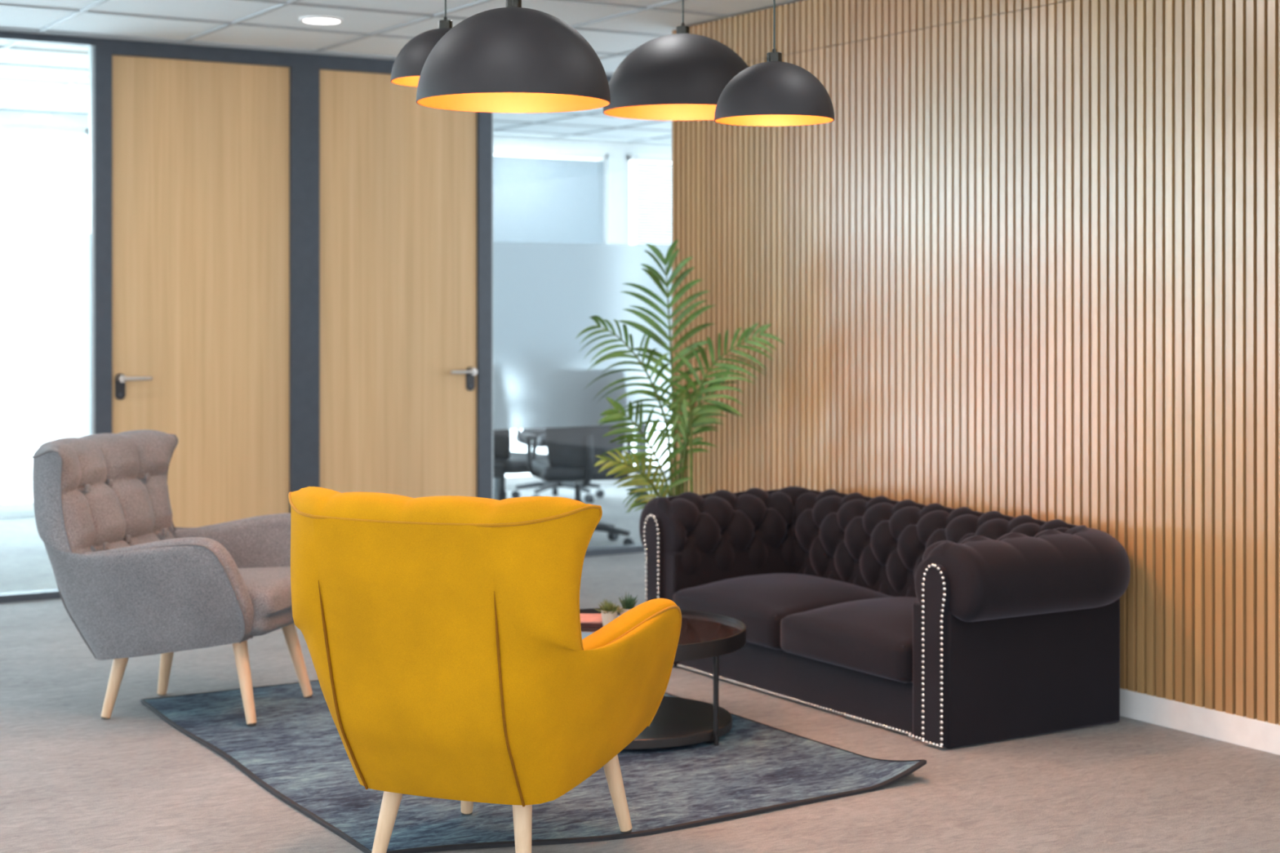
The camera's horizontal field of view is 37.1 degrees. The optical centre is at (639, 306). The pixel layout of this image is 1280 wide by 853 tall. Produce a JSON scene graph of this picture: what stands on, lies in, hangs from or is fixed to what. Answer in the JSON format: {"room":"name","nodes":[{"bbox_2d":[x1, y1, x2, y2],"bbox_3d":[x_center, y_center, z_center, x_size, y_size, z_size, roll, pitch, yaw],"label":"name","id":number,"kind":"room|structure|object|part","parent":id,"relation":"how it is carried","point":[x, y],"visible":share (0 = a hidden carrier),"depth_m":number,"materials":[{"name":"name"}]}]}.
{"room":"lobby","nodes":[
{"label":"lobby","id":0,"kind":"room"},
{"bbox_2d":[0,31,645,603],"bbox_3d":[-4.686,0.047,7.602,17.800,2.606,0.080,0,0,-32],"label":"door frame","id":1,"kind":"structure","parent":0,"point":[304,68],"depth_m":9.41,"materials":[{"name":"grey metal"}]},
{"bbox_2d":[0,45,94,448],"bbox_3d":[-4.268,0.049,7.859,4.022,2.530,0.044,0,0,-32],"label":"glass partition","id":2,"kind":"structure","parent":1,"relation":"in","point":[47,279],"depth_m":8.81,"materials":[{"name":"clear glass"}]},
{"bbox_2d":[111,54,289,527],"bbox_3d":[-2.097,0.082,9.160,0.880,2.520,0.108,0,0,-32],"label":"door","id":3,"kind":"structure","parent":1,"relation":"in","point":[201,149],"depth_m":9.18,"materials":[{"name":"brown wood"}]},
{"bbox_3d":[-2.442,0.378,8.954,0.048,0.124,0.009,0,0,-32],"label":"handle plate","id":4,"kind":"part","parent":3,"relation":"part of","materials":[{"name":"black metal"}]},
{"bbox_3d":[-2.375,0.340,8.958,0.153,0.036,0.056,0,0,-32],"label":"lever","id":5,"kind":"part","parent":3,"relation":"part of","materials":[{"name":"metal"}]},
{"bbox_2d":[320,69,477,498],"bbox_3d":[-1.219,0.082,9.701,0.876,2.520,0.108,0,0,-32],"label":"door","id":6,"kind":"structure","parent":1,"relation":"in","point":[398,371],"depth_m":9.69,"materials":[{"name":"brown wood"}]},
{"bbox_3d":[-0.915,0.340,9.858,0.153,0.036,0.056,0,0,-32],"label":"lever","id":7,"kind":"part","parent":6,"relation":"part of","materials":[{"name":"metal"}]},
{"bbox_3d":[-0.882,0.378,9.915,0.048,0.124,0.009,0,0,-32],"label":"handle plate","id":8,"kind":"part","parent":6,"relation":"part of","materials":[{"name":"black metal"}]},
{"bbox_2d":[492,112,671,498],"bbox_3d":[0.197,0.049,10.612,2.328,2.530,0.044,0,0,-32],"label":"glass partition","id":9,"kind":"structure","parent":1,"relation":"in","point":[544,295],"depth_m":10.24,"materials":[{"name":"clear glass"}]},
{"bbox_2d":[0,109,671,518],"bbox_3d":[-6.479,0.049,10.702,18.200,2.602,0.120,0,0,-32],"label":"wall","id":10,"kind":"structure","parent":0,"point":[616,152],"depth_m":14.38,"materials":[{"name":"paint"}]},
{"bbox_2d":[0,124,88,510],"bbox_3d":[-4.879,0.070,11.688,3.040,2.460,0.060,0,0,-32],"label":"window","id":11,"kind":"structure","parent":10,"relation":"in","point":[3,127],"depth_m":12.36,"materials":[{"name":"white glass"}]},
{"bbox_2d":[499,153,607,482],"bbox_3d":[-1.818,0.070,13.575,3.650,2.460,0.060,0,0,-32],"label":"window","id":12,"kind":"structure","parent":10,"relation":"in","point":[523,477],"depth_m":14.49,"materials":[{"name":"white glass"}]},
{"bbox_2d":[493,148,605,244],"bbox_3d":[-1.768,-0.315,13.465,3.520,1.670,0.040,0,0,-32],"label":"blind","id":13,"kind":"object","parent":12,"relation":"attached to","point":[524,228],"visible":0.11,"depth_m":14.13,"materials":[{"name":"white fabric"}]},
{"bbox_2d":[626,155,669,475],"bbox_3d":[0.438,0.070,14.965,1.350,2.460,0.060,0,0,-32],"label":"window","id":14,"kind":"structure","parent":10,"relation":"in","point":[628,157],"depth_m":14.61,"materials":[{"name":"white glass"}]},
{"bbox_2d":[634,155,671,244],"bbox_3d":[0.479,-0.315,14.850,1.200,1.670,0.040,0,0,-32],"label":"blind","id":15,"kind":"object","parent":14,"relation":"attached to","point":[637,157],"visible":0.18,"depth_m":14.62,"materials":[{"name":"white fabric"}]},
{"bbox_2d":[0,0,802,144],"bbox_3d":[-2.473,-1.290,4.202,18.200,0.084,15.750,0,0,-32],"label":"ceiling","id":16,"kind":"structure","parent":0,"point":[34,77],"depth_m":8.66,"materials":[{"name":"tile"}]},
{"bbox_2d":[299,15,343,24],"bbox_3d":[-1.393,-1.251,8.339,0.192,0.010,0.192,0,0,-32],"label":"recessed light","id":17,"kind":"object","parent":16,"relation":"in","point":[315,20],"visible":1,"depth_m":8.34,"materials":[{"name":"white paint"}]},
{"bbox_2d":[304,18,338,22],"bbox_3d":[-1.393,-1.252,8.339,0.158,0.001,0.158,0,0,-32],"label":"diffuser","id":18,"kind":"object","parent":17,"relation":"attached to","point":[318,20],"depth_m":8.36,"materials":[{"name":"white plastic"}]},
{"bbox_2d":[391,0,452,86],"bbox_3d":[-0.572,-0.956,5.609,0.320,0.592,0.320,0,0,-32],"label":"pendant lamp","id":19,"kind":"object","parent":16,"relation":"hanging from","point":[408,64],"visible":0.48,"depth_m":5.51,"materials":[{"name":"black metal"}]},
{"bbox_3d":[-0.572,-0.738,5.609,0.320,0.157,0.320,0,0,-32],"label":"lamp shade","id":20,"kind":"part","parent":19,"relation":"part of","materials":[{"name":"grey paint"}]},
{"bbox_2d":[416,0,610,112],"bbox_3d":[-0.326,-0.888,4.920,0.500,0.728,0.500,0,0,-32],"label":"pendant lamp","id":21,"kind":"object","parent":16,"relation":"hanging from","point":[513,58],"visible":1,"depth_m":4.75,"materials":[{"name":"black metal"}]},
{"bbox_2d":[603,0,748,119],"bbox_3d":[0.135,-0.928,5.957,0.500,0.647,0.500,0,0,-32],"label":"pendant lamp","id":22,"kind":"object","parent":16,"relation":"hanging from","point":[682,75],"visible":0.9,"depth_m":5.78,"materials":[{"name":"black metal"}]},
{"bbox_2d":[714,0,834,126],"bbox_3d":[0.358,-0.874,5.083,0.320,0.757,0.320,0,0,-32],"label":"pendant lamp","id":23,"kind":"object","parent":16,"relation":"hanging from","point":[774,92],"visible":1,"depth_m":4.98,"materials":[{"name":"black metal"}]},
{"bbox_3d":[0.358,-0.573,5.083,0.320,0.157,0.320,0,0,-32],"label":"lamp shade","id":24,"kind":"part","parent":23,"relation":"part of","materials":[{"name":"grey paint"}]},
{"bbox_2d":[0,480,1279,852],"bbox_3d":[-2.473,1.390,4.202,18.200,0.080,15.750,0,0,-32],"label":"floor","id":25,"kind":"structure","parent":0,"point":[73,780],"depth_m":5.45,"materials":[{"name":"carpet"}]},
{"bbox_2d":[31,429,312,726],"bbox_3d":[-1.532,0.894,6.389,0.900,0.932,0.808,-1,0,13],"label":"wingback armchair","id":26,"kind":"object","parent":25,"relation":"on","point":[132,583],"visible":0.94,"depth_m":6.12,"materials":[{"name":"grey fabric"}]},
{"bbox_3d":[-1.804,0.694,6.452,0.305,0.515,0.800,-1,0,13],"label":"backrest","id":27,"kind":"part","parent":26,"relation":"part of","materials":[{"name":"grey fabric"}]},
{"bbox_3d":[-1.718,1.238,6.247,0.093,0.220,0.048,0,0,-28],"label":"leg","id":28,"kind":"part","parent":26,"relation":"part of","materials":[{"name":"brown wood"}]},
{"bbox_3d":[-1.637,1.238,6.598,0.048,0.220,0.093,0,0,-36],"label":"leg","id":29,"kind":"part","parent":26,"relation":"part of","materials":[{"name":"brown wood"}]},
{"bbox_3d":[-1.512,0.900,6.075,0.581,0.342,0.186,-1,0,13],"label":"armrest","id":30,"kind":"part","parent":26,"relation":"part of","materials":[{"name":"grey fabric"}]},
{"bbox_3d":[-1.376,0.900,6.662,0.581,0.342,0.186,-1,0,13],"label":"armrest","id":31,"kind":"part","parent":26,"relation":"part of","materials":[{"name":"grey fabric"}]},
{"bbox_3d":[-1.268,1.192,6.122,0.117,0.289,0.048,0,0,40],"label":"leg","id":32,"kind":"part","parent":26,"relation":"part of","materials":[{"name":"brown wood"}]},
{"bbox_3d":[-1.429,0.984,6.365,0.670,0.199,0.545,-1,0,13],"label":"seat","id":33,"kind":"part","parent":26,"relation":"part of","materials":[{"name":"grey fabric"}]},
{"bbox_3d":[-1.177,1.192,6.513,0.117,0.289,0.048,0,0,-14],"label":"leg","id":34,"kind":"part","parent":26,"relation":"part of","materials":[{"name":"brown wood"}]},
{"bbox_2d":[493,427,547,500],"bbox_3d":[-0.819,0.850,11.274,0.665,1.000,0.658,0,0,38],"label":"office chair","id":35,"kind":"object","parent":25,"relation":"on","point":[505,461],"visible":0.29,"depth_m":11.01,"materials":[{"name":"plastic"}]},
{"bbox_3d":[-0.956,0.620,11.089,0.460,0.540,0.155,0,0,38],"label":"backrest","id":36,"kind":"part","parent":35,"relation":"part of","materials":[{"name":"black fabric"}]},
{"bbox_3d":[-0.814,0.926,11.269,0.490,0.098,0.480,0,0,38],"label":"seat","id":37,"kind":"part","parent":35,"relation":"part of","materials":[{"name":"fabric"}]},
{"bbox_3d":[-0.622,0.838,11.076,0.069,0.231,0.067,0,0,38],"label":"arm post","id":38,"kind":"part","parent":35,"relation":"part of","materials":[{"name":"plastic"}]},
{"bbox_3d":[-0.587,0.728,11.089,0.070,0.028,0.240,0,0,38],"label":"armrest","id":39,"kind":"part","parent":35,"relation":"part of","materials":[{"name":"plastic"}]},
{"bbox_2d":[140,680,926,852],"bbox_3d":[-0.454,1.319,5.913,1.664,0.062,2.294,0,0,-32],"label":"rug","id":40,"kind":"object","parent":25,"relation":"on","point":[295,751],"visible":0.45,"depth_m":5.38,"materials":[{"name":"carpet"}]},
{"bbox_2d":[288,486,681,852],"bbox_3d":[-0.375,0.881,4.628,0.808,0.916,0.870,0,0,22],"label":"wingback armchair","id":41,"kind":"object","parent":40,"relation":"on","point":[451,660],"visible":1,"depth_m":4.29,"materials":[{"name":"yellow fabric"}]},
{"bbox_3d":[-0.603,1.226,4.550,0.096,0.220,0.049,0,0,-27],"label":"leg","id":42,"kind":"part","parent":41,"relation":"part of","materials":[{"name":"brown wood"}]},
{"bbox_3d":[-0.480,0.680,4.370,0.800,0.515,0.305,0,0,22],"label":"backrest","id":43,"kind":"part","parent":41,"relation":"part of","materials":[{"name":"yellow fabric"}]},
{"bbox_3d":[-0.444,1.191,4.990,0.049,0.289,0.112,0,0,-7],"label":"leg","id":44,"kind":"part","parent":41,"relation":"part of","materials":[{"name":"brown wood"}]},
{"bbox_3d":[-0.275,1.226,4.411,0.049,0.220,0.096,0,0,-1],"label":"leg","id":45,"kind":"part","parent":41,"relation":"part of","materials":[{"name":"brown wood"}]},
{"bbox_3d":[-0.072,1.191,4.838,0.112,0.289,0.049,0,0,-39],"label":"leg","id":46,"kind":"part","parent":41,"relation":"part of","materials":[{"name":"brown wood"}]},
{"bbox_3d":[-0.063,0.894,4.595,0.186,0.342,0.581,0,0,22],"label":"armrest","id":47,"kind":"part","parent":41,"relation":"part of","materials":[{"name":"yellow fabric"}]},
{"bbox_2d":[579,607,746,749],"bbox_3d":[-0.040,1.175,6.031,0.750,0.328,0.750,0,0,-32],"label":"coffee table","id":48,"kind":"object","parent":40,"relation":"on","point":[677,722],"visible":0.33,"depth_m":5.89,"materials":[{"name":"black metal"}]},
{"bbox_2d":[580,622,602,627],"bbox_3d":[-0.208,1.018,6.168,0.210,0.012,0.170,0,0,6],"label":"book","id":49,"kind":"object","parent":48,"relation":"on","point":[582,624],"visible":0.05,"depth_m":6.08,"materials":[{"name":"red paper"}]},
{"bbox_2d":[579,613,602,622],"bbox_3d":[-0.206,1.010,6.173,0.200,0.004,0.160,0,0,4],"label":"magazine","id":50,"kind":"object","parent":49,"relation":"on","point":[584,618],"visible":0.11,"depth_m":6.16,"materials":[{"name":"paper"}]},
{"bbox_2d":[595,599,626,626],"bbox_3d":[-0.091,0.978,6.082,0.102,0.093,0.099,0,0,-32],"label":"potted succulent","id":51,"kind":"object","parent":48,"relation":"on","point":[609,611],"visible":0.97,"depth_m":6.06,"materials":[{"name":"beige ceramic"}]},
{"bbox_2d":[600,609,617,626],"bbox_3d":[-0.098,0.997,6.080,0.054,0.054,0.054,0,0,-32],"label":"pot","id":52,"kind":"object","parent":51,"relation":"on","point":[607,615],"depth_m":6.06,"materials":[{"name":"beige ceramic"}]},
{"bbox_2d":[618,591,637,615],"bbox_3d":[-0.042,0.971,6.131,0.061,0.107,0.075,0,0,-32],"label":"potted succulent","id":53,"kind":"object","parent":48,"relation":"on","point":[630,602],"visible":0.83,"depth_m":6.12,"materials":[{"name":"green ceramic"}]},
{"bbox_2d":[619,607,631,615],"bbox_3d":[-0.039,0.997,6.127,0.054,0.054,0.054,0,0,-32],"label":"pot","id":54,"kind":"object","parent":53,"relation":"on","point":[625,609],"depth_m":6.11,"materials":[{"name":"beige ceramic"}]},
{"bbox_3d":[-0.040,1.028,6.031,0.737,0.005,0.737,0,0,-34],"label":"glass","id":55,"kind":"part","parent":48,"relation":"part of","materials":[{"name":"black glass"}]},
{"bbox_2d":[579,607,746,662],"bbox_3d":[-0.040,1.036,6.031,0.750,0.048,0.750,0,0,-32],"label":"tray","id":56,"kind":"object","parent":48,"relation":"on","point":[703,635],"depth_m":5.95,"materials":[{"name":"black metal"}]},
{"bbox_2d":[623,696,732,749],"bbox_3d":[-0.040,1.312,6.031,0.664,0.031,0.664,0,0,-32],"label":"shelf","id":57,"kind":"object","parent":48,"relation":"attached to","point":[677,722],"depth_m":5.88,"materials":[{"name":"black metal"}]},
{"bbox_3d":[0.209,1.199,5.835,0.075,0.281,0.017,0,0,38],"label":"leg","id":58,"kind":"part","parent":48,"relation":"part of","materials":[{"name":"black metal"}]},
{"bbox_2d":[511,427,604,502],"bbox_3d":[-0.557,0.850,13.305,0.665,1.000,0.658,0,0,-27],"label":"office chair","id":59,"kind":"object","parent":25,"relation":"on","point":[541,442],"visible":0.14,"depth_m":13.24,"materials":[{"name":"plastic"}]},
{"bbox_3d":[-0.819,0.838,13.210,0.069,0.231,0.067,0,0,-27],"label":"arm post","id":60,"kind":"part","parent":59,"relation":"part of","materials":[{"name":"plastic"}]},
{"bbox_3d":[-0.564,0.926,13.303,0.490,0.098,0.480,0,0,-27],"label":"seat","id":61,"kind":"part","parent":59,"relation":"part of","materials":[{"name":"plastic"}]},
{"bbox_3d":[-0.718,1.247,13.326,0.314,0.073,0.048,0,0,9],"label":"leg","id":62,"kind":"part","parent":59,"relation":"part of","materials":[{"name":"plastic"}]},
{"bbox_3d":[-0.634,1.247,13.164,0.048,0.073,0.314,0,0,27],"label":"leg","id":63,"kind":"part","parent":59,"relation":"part of","materials":[{"name":"plastic"}]},
{"bbox_3d":[-0.454,1.247,13.193,0.314,0.073,0.048,0,0,45],"label":"leg","id":64,"kind":"part","parent":59,"relation":"part of","materials":[{"name":"plastic"}]},
{"bbox_3d":[-0.425,1.247,13.372,0.314,0.073,0.048,0,0,-27],"label":"leg","id":65,"kind":"part","parent":59,"relation":"part of","materials":[{"name":"plastic"}]},
{"bbox_2d":[493,423,647,502],"bbox_3d":[-0.432,0.981,12.421,1.600,0.739,0.840,0,0,-32],"label":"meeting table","id":66,"kind":"object","parent":25,"relation":"on","point":[495,481],"visible":0.02,"depth_m":13.08,"materials":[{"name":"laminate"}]},
{"bbox_3d":[-0.873,0.994,11.726,0.060,0.712,0.060,0,0,-32],"label":"leg","id":67,"kind":"part","parent":66,"relation":"part of","materials":[{"name":"laminate"}]},
{"bbox_3d":[0.009,0.994,13.116,0.060,0.712,0.060,0,0,-32],"label":"leg","id":68,"kind":"part","parent":66,"relation":"part of","materials":[{"name":"laminate"}]},
{"bbox_2d":[517,425,636,545],"bbox_3d":[-0.358,0.850,10.749,0.665,1.000,0.658,0,0,-16],"label":"office chair","id":69,"kind":"object","parent":25,"relation":"on","point":[571,451],"visible":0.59,"depth_m":10.51,"materials":[{"name":"fabric"}]},
{"bbox_3d":[-0.629,0.728,10.672,0.070,0.028,0.240,0,0,-16],"label":"armrest","id":70,"kind":"part","parent":69,"relation":"part of","materials":[{"name":"plastic"}]},
{"bbox_3d":[-0.601,0.838,10.647,0.069,0.231,0.067,0,0,-16],"label":"arm post","id":71,"kind":"part","parent":69,"relation":"part of","materials":[{"name":"plastic"}]},
{"bbox_3d":[-0.350,0.926,10.750,0.490,0.098,0.480,0,0,-16],"label":"seat","id":72,"kind":"part","parent":69,"relation":"part of","materials":[{"name":"fabric"}]},
{"bbox_3d":[-0.288,0.620,10.529,0.460,0.540,0.155,0,0,-16],"label":"backrest","id":73,"kind":"part","parent":69,"relation":"part of","materials":[{"name":"black fabric"}]},
{"bbox_3d":[-0.255,1.247,10.873,0.048,0.073,0.314,0,0,38],"label":"leg","id":74,"kind":"part","parent":69,"relation":"part of","materials":[{"name":"plastic"}]},
{"bbox_3d":[-0.204,1.247,10.698,0.314,0.073,0.048,0,0,20],"label":"leg","id":75,"kind":"part","parent":69,"relation":"part of","materials":[{"name":"plastic"}]},
{"bbox_3d":[-0.082,0.838,10.792,0.069,0.231,0.067,0,0,-16],"label":"arm post","id":76,"kind":"part","parent":69,"relation":"part of","materials":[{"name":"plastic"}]},
{"bbox_2d":[575,240,783,570],"bbox_3d":[0.133,0.538,7.782,0.676,1.624,0.700,0,0,-32],"label":"potted palm","id":77,"kind":"object","parent":25,"relation":"on","point":[685,428],"visible":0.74,"depth_m":7.84,"materials":[{"name":"plant"}]},
{"bbox_3d":[0.206,0.865,8.000,0.017,0.535,0.147,0,0,11],"label":"stem","id":78,"kind":"part","parent":77,"relation":"part of","materials":[{"name":"green plant"}]},
{"bbox_2d":[639,486,1130,748],"bbox_3d":[0.819,1.028,6.721,0.848,0.636,1.955,0,0,-32],"label":"sofa","id":79,"kind":"object","parent":25,"relation":"on","point":[935,624],"visible":0.96,"depth_m":6.17,"materials":[{"name":"black fabric"}]},
{"bbox_3d":[0.392,1.133,7.363,0.726,0.426,0.175,0,0,-32],"label":"panel","id":80,"kind":"part","parent":79,"relation":"part of","materials":[{"name":"black fabric"}]},
{"bbox_2d":[673,573,891,649],"bbox_3d":[0.541,1.085,6.948,0.612,0.190,0.674,0,0,-32],"label":"seat cushion","id":81,"kind":"object","parent":79,"relation":"on","point":[761,602],"depth_m":6.81,"materials":[{"name":"black fabric"}]},
{"bbox_3d":[0.539,1.262,6.548,0.100,0.166,1.357,0,0,-32],"label":"rail","id":82,"kind":"part","parent":79,"relation":"part of","materials":[{"name":"black fabric"}]},
{"bbox_2d":[780,596,917,683],"bbox_3d":[0.897,1.085,6.370,0.612,0.190,0.674,0,0,-32],"label":"seat cushion","id":83,"kind":"object","parent":79,"relation":"on","point":[872,639],"depth_m":6.21,"materials":[{"name":"black fabric"}]},
{"bbox_3d":[1.037,1.133,6.855,0.160,0.426,1.365,0,0,-32],"label":"panel","id":84,"kind":"part","parent":79,"relation":"part of","materials":[{"name":"black fabric"}]},
{"bbox_3d":[1.201,1.133,6.050,0.726,0.426,0.175,0,0,-32],"label":"panel","id":85,"kind":"part","parent":79,"relation":"part of","materials":[{"name":"black fabric"}]},
{"bbox_2d":[671,0,1279,724],"bbox_3d":[1.960,0.049,5.825,0.160,2.602,6.660,0,0,-32],"label":"wall","id":86,"kind":"structure","parent":0,"point":[1026,261],"depth_m":6.66,"materials":[{"name":"brown wood"}]},
{"bbox_2d":[1120,688,1279,755],"bbox_3d":[1.898,1.305,5.787,0.022,0.090,6.660,0,0,-32],"label":"baseboard","id":87,"kind":"structure","parent":86,"relation":"attached to","point":[1255,734],"depth_m":5.98,"materials":[{"name":"white paint"}]}
]}

